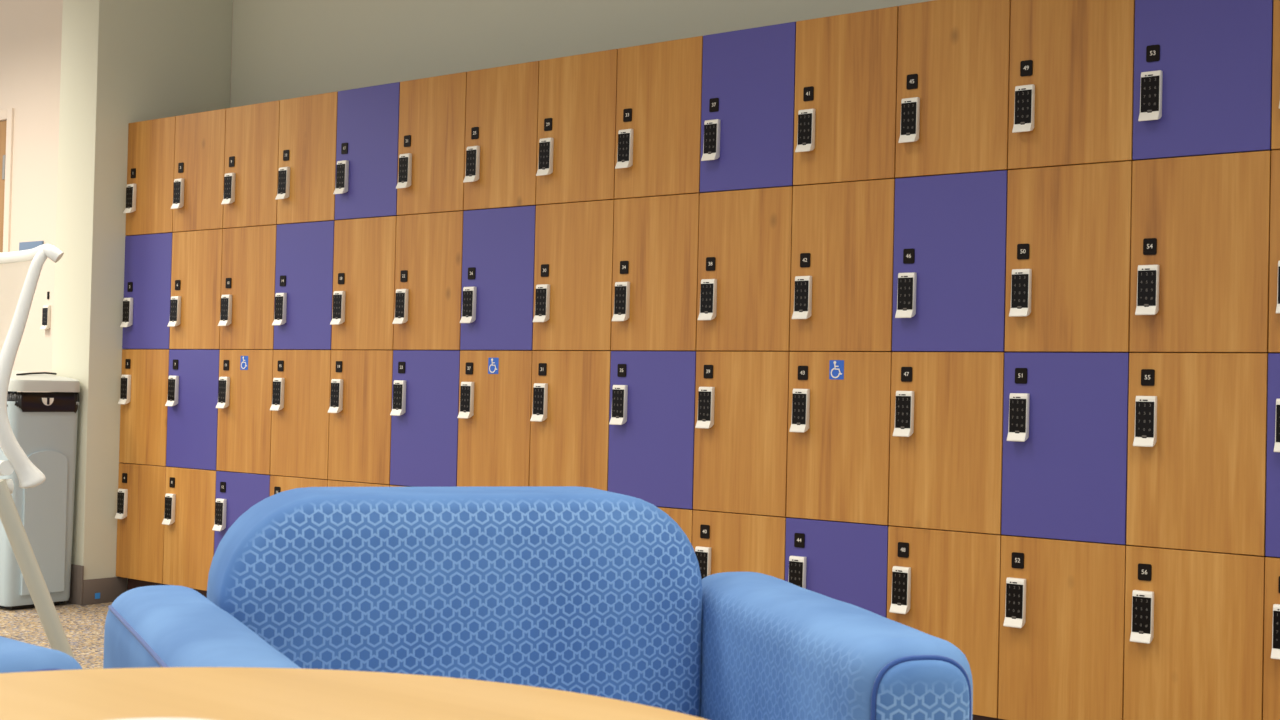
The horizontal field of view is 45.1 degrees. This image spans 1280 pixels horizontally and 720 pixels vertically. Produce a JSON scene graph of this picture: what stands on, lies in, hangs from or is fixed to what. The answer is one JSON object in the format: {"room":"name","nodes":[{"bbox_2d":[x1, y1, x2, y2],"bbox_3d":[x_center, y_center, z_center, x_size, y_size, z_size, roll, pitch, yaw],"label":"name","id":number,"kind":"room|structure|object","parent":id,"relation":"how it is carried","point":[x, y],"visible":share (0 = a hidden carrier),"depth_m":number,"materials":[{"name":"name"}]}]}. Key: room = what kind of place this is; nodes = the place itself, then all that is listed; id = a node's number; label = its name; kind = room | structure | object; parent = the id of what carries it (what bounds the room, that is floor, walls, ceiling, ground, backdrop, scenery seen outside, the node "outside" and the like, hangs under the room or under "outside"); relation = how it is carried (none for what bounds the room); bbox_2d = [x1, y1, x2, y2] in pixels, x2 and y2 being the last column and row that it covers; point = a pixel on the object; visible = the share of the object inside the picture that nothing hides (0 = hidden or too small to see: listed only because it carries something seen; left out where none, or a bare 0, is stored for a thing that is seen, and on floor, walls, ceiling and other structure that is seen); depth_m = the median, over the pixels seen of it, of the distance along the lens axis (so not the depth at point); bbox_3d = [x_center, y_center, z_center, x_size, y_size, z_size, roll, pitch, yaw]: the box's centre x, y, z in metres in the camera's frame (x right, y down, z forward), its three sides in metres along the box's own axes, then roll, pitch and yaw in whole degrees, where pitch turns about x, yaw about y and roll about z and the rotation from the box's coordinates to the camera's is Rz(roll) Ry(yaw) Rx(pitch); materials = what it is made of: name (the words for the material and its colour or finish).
{"room":"locker lounge","nodes":[
{"label":"locker lounge","id":0,"kind":"room"},
{"bbox_2d":[0,602,112,668],"bbox_3d":[-2.453,0.938,2.098,13.500,0.100,8.150,0,-1,38],"label":"floor","id":1,"kind":"structure","parent":0,"point":[83,625],"depth_m":5.50,"materials":[{"name":"carpet"}]},
{"bbox_2d":[0,244,74,658],"bbox_3d":[-1.382,0.353,2.845,0.748,1.145,0.639,2,-1,-45],"label":"bar stool","id":2,"kind":"object","parent":1,"relation":"on","point":[20,271],"visible":1,"depth_m":2.77,"materials":[{"name":"white"}]},
{"bbox_2d":[0,370,79,609],"bbox_3d":[-2.508,0.500,6.122,0.550,0.919,0.300,0,-1,38],"label":"trash bin","id":3,"kind":"object","parent":1,"relation":"on","point":[43,412],"visible":0.81,"depth_m":5.96,"materials":[{"name":"grey plastic"}]},
{"bbox_2d":[0,636,81,672],"bbox_3d":[-0.978,0.520,1.247,0.689,0.770,0.861,1,-1,33],"label":"armchair","id":4,"kind":"object","parent":1,"relation":"on","point":[15,656],"visible":0.36,"depth_m":1.35,"materials":[{"name":"blue fabric"}]},
{"bbox_2d":[115,463,168,583],"bbox_3d":[-1.835,0.649,6.270,0.317,0.456,0.516,0,-1,38],"label":"locker","id":5,"kind":"object","parent":1,"relation":"on","point":[139,516],"visible":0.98,"depth_m":6.08,"materials":[{"name":"brown wood"}]},
{"bbox_2d":[118,349,168,465],"bbox_3d":[-1.825,0.192,6.279,0.317,0.456,0.516,0,-1,38],"label":"locker","id":6,"kind":"object","parent":5,"relation":"on","point":[145,372],"visible":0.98,"depth_m":6.10,"materials":[{"name":"brown wood"}]},
{"bbox_2d":[120,233,175,349],"bbox_3d":[-1.815,-0.265,6.287,0.317,0.456,0.516,0,-1,38],"label":"locker","id":7,"kind":"object","parent":6,"relation":"on","point":[148,258],"visible":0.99,"depth_m":6.10,"materials":[{"name":"purple"}]},
{"bbox_2d":[123,116,175,235],"bbox_3d":[-1.805,-0.722,6.295,0.317,0.456,0.516,0,-1,38],"label":"locker","id":8,"kind":"object","parent":7,"relation":"on","point":[151,143],"visible":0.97,"depth_m":6.11,"materials":[{"name":"brown wood"}]},
{"bbox_2d":[162,467,216,590],"bbox_3d":[-1.586,0.651,6.074,0.317,0.456,0.516,0,-1,38],"label":"locker","id":9,"kind":"object","parent":1,"relation":"on","point":[190,493],"visible":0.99,"depth_m":5.89,"materials":[{"name":"brown wood"}]},
{"bbox_2d":[165,350,219,469],"bbox_3d":[-1.575,0.194,6.083,0.317,0.456,0.516,0,-1,38],"label":"locker","id":10,"kind":"object","parent":9,"relation":"on","point":[193,379],"visible":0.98,"depth_m":5.90,"materials":[{"name":"purple"}]},
{"bbox_2d":[167,229,223,349],"bbox_3d":[-1.565,-0.263,6.091,0.317,0.456,0.516,0,-1,38],"label":"locker","id":11,"kind":"object","parent":10,"relation":"on","point":[196,272],"visible":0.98,"depth_m":5.91,"materials":[{"name":"brown wood"}]},
{"bbox_2d":[171,108,225,231],"bbox_3d":[-1.555,-0.720,6.099,0.317,0.456,0.516,0,-1,38],"label":"locker","id":12,"kind":"object","parent":11,"relation":"on","point":[199,164],"visible":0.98,"depth_m":5.92,"materials":[{"name":"brown wood"}]},
{"bbox_2d":[212,471,269,553],"bbox_3d":[-1.336,0.653,5.878,0.317,0.456,0.516,0,-1,38],"label":"locker","id":13,"kind":"object","parent":1,"relation":"on","point":[236,492],"visible":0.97,"depth_m":5.73,"materials":[{"name":"purple"}]},
{"bbox_2d":[216,350,272,474],"bbox_3d":[-1.326,0.196,5.887,0.317,0.456,0.516,0,-1,38],"label":"locker","id":14,"kind":"object","parent":13,"relation":"on","point":[244,403],"visible":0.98,"depth_m":5.70,"materials":[{"name":"brown wood"}]},
{"bbox_2d":[218,225,276,349],"bbox_3d":[-1.316,-0.261,5.895,0.317,0.456,0.516,0,-1,38],"label":"locker","id":15,"kind":"object","parent":14,"relation":"on","point":[248,253],"visible":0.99,"depth_m":5.71,"materials":[{"name":"brown wood"}]},
{"bbox_2d":[221,100,279,228],"bbox_3d":[-1.305,-0.718,5.904,0.317,0.456,0.516,0,-1,38],"label":"locker","id":16,"kind":"object","parent":15,"relation":"on","point":[252,131],"visible":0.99,"depth_m":5.72,"materials":[{"name":"brown wood"}]},
{"bbox_2d":[270,475,327,495],"bbox_3d":[-1.086,0.655,5.683,0.317,0.456,0.516,0,-1,38],"label":"locker","id":17,"kind":"object","parent":1,"relation":"on","point":[278,484],"visible":0.07,"depth_m":5.53,"materials":[{"name":"brown wood"}]},
{"bbox_2d":[270,350,330,478],"bbox_3d":[-1.076,0.198,5.691,0.317,0.456,0.516,0,-1,38],"label":"locker","id":18,"kind":"object","parent":17,"relation":"on","point":[300,405],"visible":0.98,"depth_m":5.51,"materials":[{"name":"brown wood"}]},
{"bbox_2d":[272,221,334,349],"bbox_3d":[-1.066,-0.259,5.699,0.317,0.456,0.516,0,-1,38],"label":"locker","id":19,"kind":"object","parent":18,"relation":"on","point":[304,251],"visible":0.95,"depth_m":5.51,"materials":[{"name":"purple"}]},
{"bbox_2d":[275,91,337,224],"bbox_3d":[-1.056,-0.716,5.708,0.317,0.456,0.516,0,-1,38],"label":"locker","id":20,"kind":"object","parent":19,"relation":"on","point":[307,124],"visible":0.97,"depth_m":5.52,"materials":[{"name":"brown wood"}]},
{"bbox_2d":[0,667,706,719],"bbox_3d":[-0.266,0.560,0.688,0.796,0.700,0.796,0,-1,38],"label":"round table","id":21,"kind":"object","parent":1,"relation":"on","point":[213,693],"visible":1,"depth_m":0.99,"materials":[{"name":"brown wood"}]},
{"bbox_2d":[112,717,210,719],"bbox_3d":[-0.259,0.205,0.788,0.150,0.014,0.150,0,-1,38],"label":"saucer","id":22,"kind":"object","parent":21,"relation":"on","point":[157,718],"visible":1,"depth_m":0.86,"materials":[{"name":"white ceramic"}]},
{"bbox_2d":[328,480,389,486],"bbox_3d":[-0.836,0.657,5.487,0.317,0.456,0.516,0,-1,38],"label":"locker","id":23,"kind":"object","parent":1,"relation":"on","point":[331,483],"visible":0.02,"depth_m":5.33,"materials":[{"name":"brown wood"}]},
{"bbox_2d":[328,350,392,484],"bbox_3d":[-0.826,0.200,5.495,0.317,0.456,0.516,0,-1,38],"label":"locker","id":24,"kind":"object","parent":23,"relation":"on","point":[360,408],"visible":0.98,"depth_m":5.31,"materials":[{"name":"brown wood"}]},
{"bbox_2d":[330,216,396,349],"bbox_3d":[-0.816,-0.257,5.503,0.317,0.456,0.516,0,-1,38],"label":"locker","id":25,"kind":"object","parent":24,"relation":"on","point":[364,260],"visible":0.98,"depth_m":5.32,"materials":[{"name":"brown wood"}]},
{"bbox_2d":[333,82,399,219],"bbox_3d":[-0.806,-0.714,5.512,0.317,0.456,0.516,0,-1,38],"label":"locker","id":26,"kind":"object","parent":25,"relation":"on","point":[367,117],"visible":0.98,"depth_m":5.33,"materials":[{"name":"purple laminate"}]},
{"bbox_2d":[390,485,412,486],"bbox_3d":[-0.587,0.659,5.291,0.317,0.456,0.516,0,-1,38],"label":"locker","id":27,"kind":"object","parent":1,"relation":"on","point":[390,485],"visible":0.02,"depth_m":5.19,"materials":[{"name":"brown wood"}]},
{"bbox_2d":[390,350,459,486],"bbox_3d":[-0.577,0.202,5.299,0.317,0.456,0.516,0,-1,38],"label":"locker","id":28,"kind":"object","parent":27,"relation":"on","point":[424,413],"visible":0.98,"depth_m":5.11,"materials":[{"name":"purple wood"}]},
{"bbox_2d":[392,211,466,350],"bbox_3d":[-0.566,-0.255,5.307,0.317,0.456,0.516,0,-1,38],"label":"locker","id":29,"kind":"object","parent":28,"relation":"on","point":[429,247],"visible":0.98,"depth_m":5.12,"materials":[{"name":"brown wood"}]},
{"bbox_2d":[396,72,466,215],"bbox_3d":[-0.556,-0.712,5.316,0.317,0.456,0.516,0,-1,38],"label":"locker","id":30,"kind":"object","parent":29,"relation":"on","point":[432,110],"visible":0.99,"depth_m":5.13,"materials":[{"name":"brown wood"}]},
{"bbox_2d":[103,486,972,719],"bbox_3d":[-0.139,0.547,1.704,0.860,0.770,0.689,2,-1,-21],"label":"armchair","id":31,"kind":"object","parent":1,"relation":"on","point":[583,590],"visible":0.85,"depth_m":1.80,"materials":[{"name":"blue fabric"}]},
{"bbox_2d":[207,486,701,717],"bbox_3d":[-0.226,0.389,1.923,0.600,0.450,0.216,2,-1,-21],"label":"backrest","id":32,"kind":"object","parent":31,"relation":"on","point":[583,590],"depth_m":1.84,"materials":[{"name":"blue fabric"}]},
{"bbox_2d":[128,578,1003,719],"bbox_3d":[0.058,0.944,4.820,5.066,0.099,0.430,0,-1,38],"label":"plinth","id":33,"kind":"object","parent":1,"relation":"on","point":[132,583],"visible":0.02,"depth_m":6.11,"materials":[{"name":"brown"}]},
{"bbox_2d":[656,506,693,544],"bbox_3d":[0.163,0.665,4.703,0.317,0.456,0.516,0,-1,38],"label":"locker","id":34,"kind":"object","parent":1,"relation":"on","point":[683,518],"visible":0.02,"depth_m":4.45,"materials":[{"name":"brown wood"}]},
{"bbox_2d":[608,351,696,508],"bbox_3d":[0.173,0.208,4.711,0.317,0.456,0.516,0,-1,38],"label":"locker","id":35,"kind":"object","parent":34,"relation":"on","point":[652,413],"visible":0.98,"depth_m":4.52,"materials":[{"name":"purple"}]},
{"bbox_2d":[611,193,699,350],"bbox_3d":[0.183,-0.249,4.720,0.317,0.456,0.516,0,-1,38],"label":"locker","id":36,"kind":"object","parent":35,"relation":"on","point":[656,239],"visible":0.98,"depth_m":4.53,"materials":[{"name":"brown wood"}]},
{"bbox_2d":[614,36,702,198],"bbox_3d":[0.193,-0.706,4.728,0.317,0.456,0.516,0,-1,38],"label":"locker","id":37,"kind":"object","parent":36,"relation":"on","point":[659,103],"visible":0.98,"depth_m":4.54,"materials":[{"name":"brown wood"}]},
{"bbox_2d":[692,510,789,580],"bbox_3d":[0.412,0.667,4.507,0.317,0.456,0.516,0,-1,38],"label":"locker","id":38,"kind":"object","parent":1,"relation":"on","point":[722,542],"visible":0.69,"depth_m":4.33,"materials":[{"name":"brown wood"}]},
{"bbox_2d":[693,351,788,516],"bbox_3d":[0.422,0.210,4.515,0.317,0.456,0.516,0,-1,38],"label":"locker","id":39,"kind":"object","parent":38,"relation":"on","point":[742,397],"visible":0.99,"depth_m":4.33,"materials":[{"name":"brown wood"}]},
{"bbox_2d":[696,186,793,351],"bbox_3d":[0.432,-0.247,4.524,0.317,0.456,0.516,0,-1,38],"label":"locker","id":40,"kind":"object","parent":39,"relation":"on","point":[745,248],"visible":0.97,"depth_m":4.34,"materials":[{"name":"brown wood"}]},
{"bbox_2d":[700,22,795,192],"bbox_3d":[0.443,-0.704,4.532,0.317,0.456,0.516,0,-1,38],"label":"locker","id":41,"kind":"object","parent":40,"relation":"on","point":[748,75],"visible":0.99,"depth_m":4.35,"materials":[{"name":"purple laminate"}]},
{"bbox_2d":[785,517,889,617],"bbox_3d":[0.662,0.669,4.311,0.317,0.456,0.516,0,-1,38],"label":"locker","id":42,"kind":"object","parent":1,"relation":"on","point":[847,562],"visible":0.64,"depth_m":4.12,"materials":[{"name":"purple"}]},
{"bbox_2d":[786,352,891,524],"bbox_3d":[0.672,0.212,4.319,0.317,0.456,0.516,0,-1,38],"label":"locker","id":43,"kind":"object","parent":42,"relation":"on","point":[838,452],"visible":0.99,"depth_m":4.13,"materials":[{"name":"brown wood"}]},
{"bbox_2d":[790,179,894,351],"bbox_3d":[0.682,-0.245,4.328,0.317,0.456,0.516,0,-1,38],"label":"locker","id":44,"kind":"object","parent":43,"relation":"on","point":[842,256],"visible":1,"depth_m":4.14,"materials":[{"name":"brown wood"}]},
{"bbox_2d":[793,6,897,185],"bbox_3d":[0.692,-0.702,4.336,0.317,0.456,0.516,0,-1,38],"label":"locker","id":45,"kind":"object","parent":44,"relation":"on","point":[846,64],"visible":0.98,"depth_m":4.15,"materials":[{"name":"brown wood"}]},
{"bbox_2d":[887,526,1001,717],"bbox_3d":[0.912,0.671,4.115,0.317,0.456,0.516,0,-1,38],"label":"locker","id":46,"kind":"object","parent":1,"relation":"on","point":[942,584],"visible":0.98,"depth_m":3.91,"materials":[{"name":"brown wood"}]},
{"bbox_2d":[888,352,1004,533],"bbox_3d":[0.922,0.214,4.124,0.317,0.456,0.516,0,-1,38],"label":"locker","id":47,"kind":"object","parent":46,"relation":"on","point":[946,421],"visible":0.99,"depth_m":3.94,"materials":[{"name":"brown wood"}]},
{"bbox_2d":[892,170,1007,351],"bbox_3d":[0.932,-0.243,4.132,0.317,0.456,0.516,0,-1,38],"label":"locker","id":48,"kind":"object","parent":47,"relation":"on","point":[950,231],"visible":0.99,"depth_m":3.95,"materials":[{"name":"purple"}]},
{"bbox_2d":[895,0,1010,177],"bbox_3d":[0.942,-0.700,4.140,0.317,0.456,0.516,0,-1,38],"label":"locker","id":49,"kind":"object","parent":48,"relation":"on","point":[953,57],"visible":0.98,"depth_m":3.96,"materials":[{"name":"brown wood"}]},
{"bbox_2d":[998,535,1127,719],"bbox_3d":[1.161,0.673,3.919,0.317,0.456,0.516,0,-1,38],"label":"locker","id":50,"kind":"object","parent":1,"relation":"on","point":[1062,631],"visible":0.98,"depth_m":3.74,"materials":[{"name":"brown wood"}]},
{"bbox_2d":[1001,352,1128,544],"bbox_3d":[1.171,0.216,3.928,0.317,0.456,0.516,0,-1,38],"label":"locker","id":51,"kind":"object","parent":50,"relation":"on","point":[1065,415],"visible":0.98,"depth_m":3.74,"materials":[{"name":"purple"}]},
{"bbox_2d":[1005,161,1131,352],"bbox_3d":[1.182,-0.241,3.936,0.317,0.456,0.516,0,-1,38],"label":"locker","id":52,"kind":"object","parent":51,"relation":"on","point":[1068,242],"visible":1,"depth_m":3.75,"materials":[{"name":"brown wood"}]},
{"bbox_2d":[1008,0,1134,169],"bbox_3d":[1.192,-0.698,3.944,0.317,0.456,0.516,0,-1,38],"label":"locker","id":53,"kind":"object","parent":52,"relation":"on","point":[1071,74],"visible":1,"depth_m":3.76,"materials":[{"name":"brown wood"}]},
{"bbox_2d":[1123,545,1266,719],"bbox_3d":[1.411,0.675,3.724,0.317,0.456,0.516,0,-1,38],"label":"locker","id":54,"kind":"object","parent":1,"relation":"on","point":[1194,643],"visible":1,"depth_m":3.54,"materials":[{"name":"brown wood"}]},
{"bbox_2d":[1126,353,1268,555],"bbox_3d":[1.421,0.218,3.732,0.317,0.456,0.516,0,-1,38],"label":"locker","id":55,"kind":"object","parent":54,"relation":"on","point":[1197,460],"visible":1,"depth_m":3.55,"materials":[{"name":"brown wood"}]},
{"bbox_2d":[1129,151,1270,352],"bbox_3d":[1.431,-0.239,3.740,0.317,0.456,0.516,0,-1,38],"label":"locker","id":56,"kind":"object","parent":55,"relation":"on","point":[1200,225],"visible":0.99,"depth_m":3.56,"materials":[{"name":"brown wood"}]},
{"bbox_2d":[1132,0,1272,160],"bbox_3d":[1.442,-0.696,3.748,0.317,0.456,0.516,0,-1,38],"label":"locker","id":57,"kind":"object","parent":56,"relation":"on","point":[1203,68],"visible":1,"depth_m":3.56,"materials":[{"name":"purple laminate"}]},
{"bbox_2d":[1263,556,1279,719],"bbox_3d":[1.661,0.677,3.527,0.317,0.456,0.516,0,-1,38],"label":"locker","id":58,"kind":"object","parent":1,"relation":"on","point":[1271,672],"visible":1,"depth_m":3.43,"materials":[{"name":"brown wood"}]},
{"bbox_2d":[1265,353,1279,556],"bbox_3d":[1.671,0.220,3.536,0.317,0.456,0.516,0,-1,38],"label":"locker","id":59,"kind":"object","parent":58,"relation":"on","point":[1272,537],"visible":1,"depth_m":3.44,"materials":[{"name":"purple"}]},
{"bbox_2d":[1268,150,1279,352],"bbox_3d":[1.681,-0.237,3.544,0.317,0.456,0.516,0,-1,38],"label":"locker","id":60,"kind":"object","parent":59,"relation":"on","point":[1274,266],"visible":1,"depth_m":3.45,"materials":[{"name":"brown wood"}]},
{"bbox_2d":[1271,0,1279,149],"bbox_3d":[1.691,-0.694,3.553,0.317,0.456,0.516,0,-1,38],"label":"locker","id":61,"kind":"object","parent":60,"relation":"on","point":[1275,131],"visible":1,"depth_m":3.46,"materials":[{"name":"brown"}]},
{"bbox_3d":[-0.337,0.661,5.095,0.317,0.456,0.516,0,-1,38],"label":"locker","id":62,"kind":"object","parent":1,"relation":"on","visible":0},
{"bbox_2d":[457,351,531,486],"bbox_3d":[-0.327,0.204,5.103,0.317,0.456,0.516,0,-1,38],"label":"locker","id":63,"kind":"object","parent":62,"relation":"on","point":[495,387],"visible":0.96,"depth_m":4.92,"materials":[{"name":"brown wood"}]},
{"bbox_2d":[460,206,536,350],"bbox_3d":[-0.317,-0.253,5.112,0.317,0.456,0.516,0,-1,38],"label":"locker","id":64,"kind":"object","parent":63,"relation":"on","point":[498,256],"visible":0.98,"depth_m":4.93,"materials":[{"name":"purple"}]},
{"bbox_2d":[463,61,538,210],"bbox_3d":[-0.306,-0.710,5.120,0.317,0.456,0.516,0,-1,38],"label":"locker","id":65,"kind":"object","parent":64,"relation":"on","point":[501,133],"visible":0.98,"depth_m":4.93,"materials":[{"name":"brown wood"}]},
{"bbox_3d":[-0.087,0.663,4.899,0.317,0.456,0.516,0,-1,38],"label":"locker","id":66,"kind":"object","parent":1,"relation":"on","visible":0},
{"bbox_2d":[529,351,610,490],"bbox_3d":[-0.077,0.206,4.907,0.317,0.456,0.516,0,-1,38],"label":"locker","id":67,"kind":"object","parent":66,"relation":"on","point":[570,394],"visible":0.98,"depth_m":4.72,"materials":[{"name":"brown wood"}]},
{"bbox_2d":[532,200,613,350],"bbox_3d":[-0.067,-0.251,4.916,0.317,0.456,0.516,0,-1,38],"label":"locker","id":68,"kind":"object","parent":67,"relation":"on","point":[572,309],"visible":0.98,"depth_m":4.73,"materials":[{"name":"brown wood"}]},
{"bbox_2d":[536,49,617,204],"bbox_3d":[-0.057,-0.708,4.924,0.317,0.456,0.516,0,-1,38],"label":"locker","id":69,"kind":"object","parent":68,"relation":"on","point":[576,139],"visible":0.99,"depth_m":4.74,"materials":[{"name":"brown wood"}]},
{"bbox_2d":[52,0,232,590],"bbox_3d":[-2.073,-0.500,6.427,0.265,2.950,0.641,0,-1,38],"label":"wall","id":70,"kind":"structure","parent":0,"point":[124,62],"depth_m":6.17,"materials":[{"name":"beige paint"}]},
{"bbox_2d":[60,564,83,604],"bbox_3d":[-2.301,0.887,6.144,0.273,0.155,0.008,0,-1,38],"label":"baseboard","id":71,"kind":"structure","parent":70,"relation":"attached to","point":[77,571],"depth_m":6.08,"materials":[{"name":"brown rubber"}]},
{"bbox_2d":[95,593,99,598],"bbox_3d":[-2.153,0.936,6.111,0.001,0.023,0.023,0,-1,38],"label":"scrap","id":72,"kind":"object","parent":70,"relation":"attached to","point":[97,595],"visible":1,"depth_m":6.11,"materials":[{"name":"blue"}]},
{"bbox_2d":[83,577,126,604],"bbox_3d":[-2.135,0.919,6.142,0.008,0.098,0.196,0,-1,38],"label":"baseboard","id":73,"kind":"structure","parent":70,"relation":"attached to","point":[109,589],"depth_m":6.13,"materials":[{"name":"brown rubber"}]},
{"bbox_2d":[0,0,932,391],"bbox_3d":[0.047,-0.474,5.270,13.500,2.950,0.155,0,-1,38],"label":"wall","id":74,"kind":"structure","parent":0,"point":[282,49],"depth_m":6.16,"materials":[{"name":"beige paint"}]},
{"bbox_2d":[0,120,6,252],"bbox_3d":[-3.555,-0.122,7.980,0.924,2.169,0.095,0,-1,38],"label":"door","id":75,"kind":"structure","parent":74,"relation":"in","point":[3,124],"depth_m":7.73,"materials":[{"name":"brown wood"}]},
{"bbox_2d":[0,108,13,251],"bbox_3d":[-3.525,-0.143,8.019,1.030,2.230,0.117,0,-1,38],"label":"trim","id":76,"kind":"structure","parent":74,"relation":"attached to","point":[7,114],"depth_m":7.68,"materials":[{"name":"beige paint"}]},
{"bbox_2d":[19,241,43,250],"bbox_3d":[-2.985,-0.533,7.545,0.210,0.095,0.009,0,-1,38],"label":"room sign","id":77,"kind":"object","parent":74,"relation":"attached to","point":[22,245],"visible":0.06,"depth_m":7.55,"materials":[{"name":"blue plastic"}]},
{"bbox_2d":[40,292,50,329],"bbox_3d":[-2.870,-0.238,7.432,0.047,0.185,0.028,0,-1,38],"label":"keypad","id":78,"kind":"object","parent":74,"relation":"attached to","point":[46,310],"visible":1,"depth_m":7.42,"materials":[{"name":"white plastic"}]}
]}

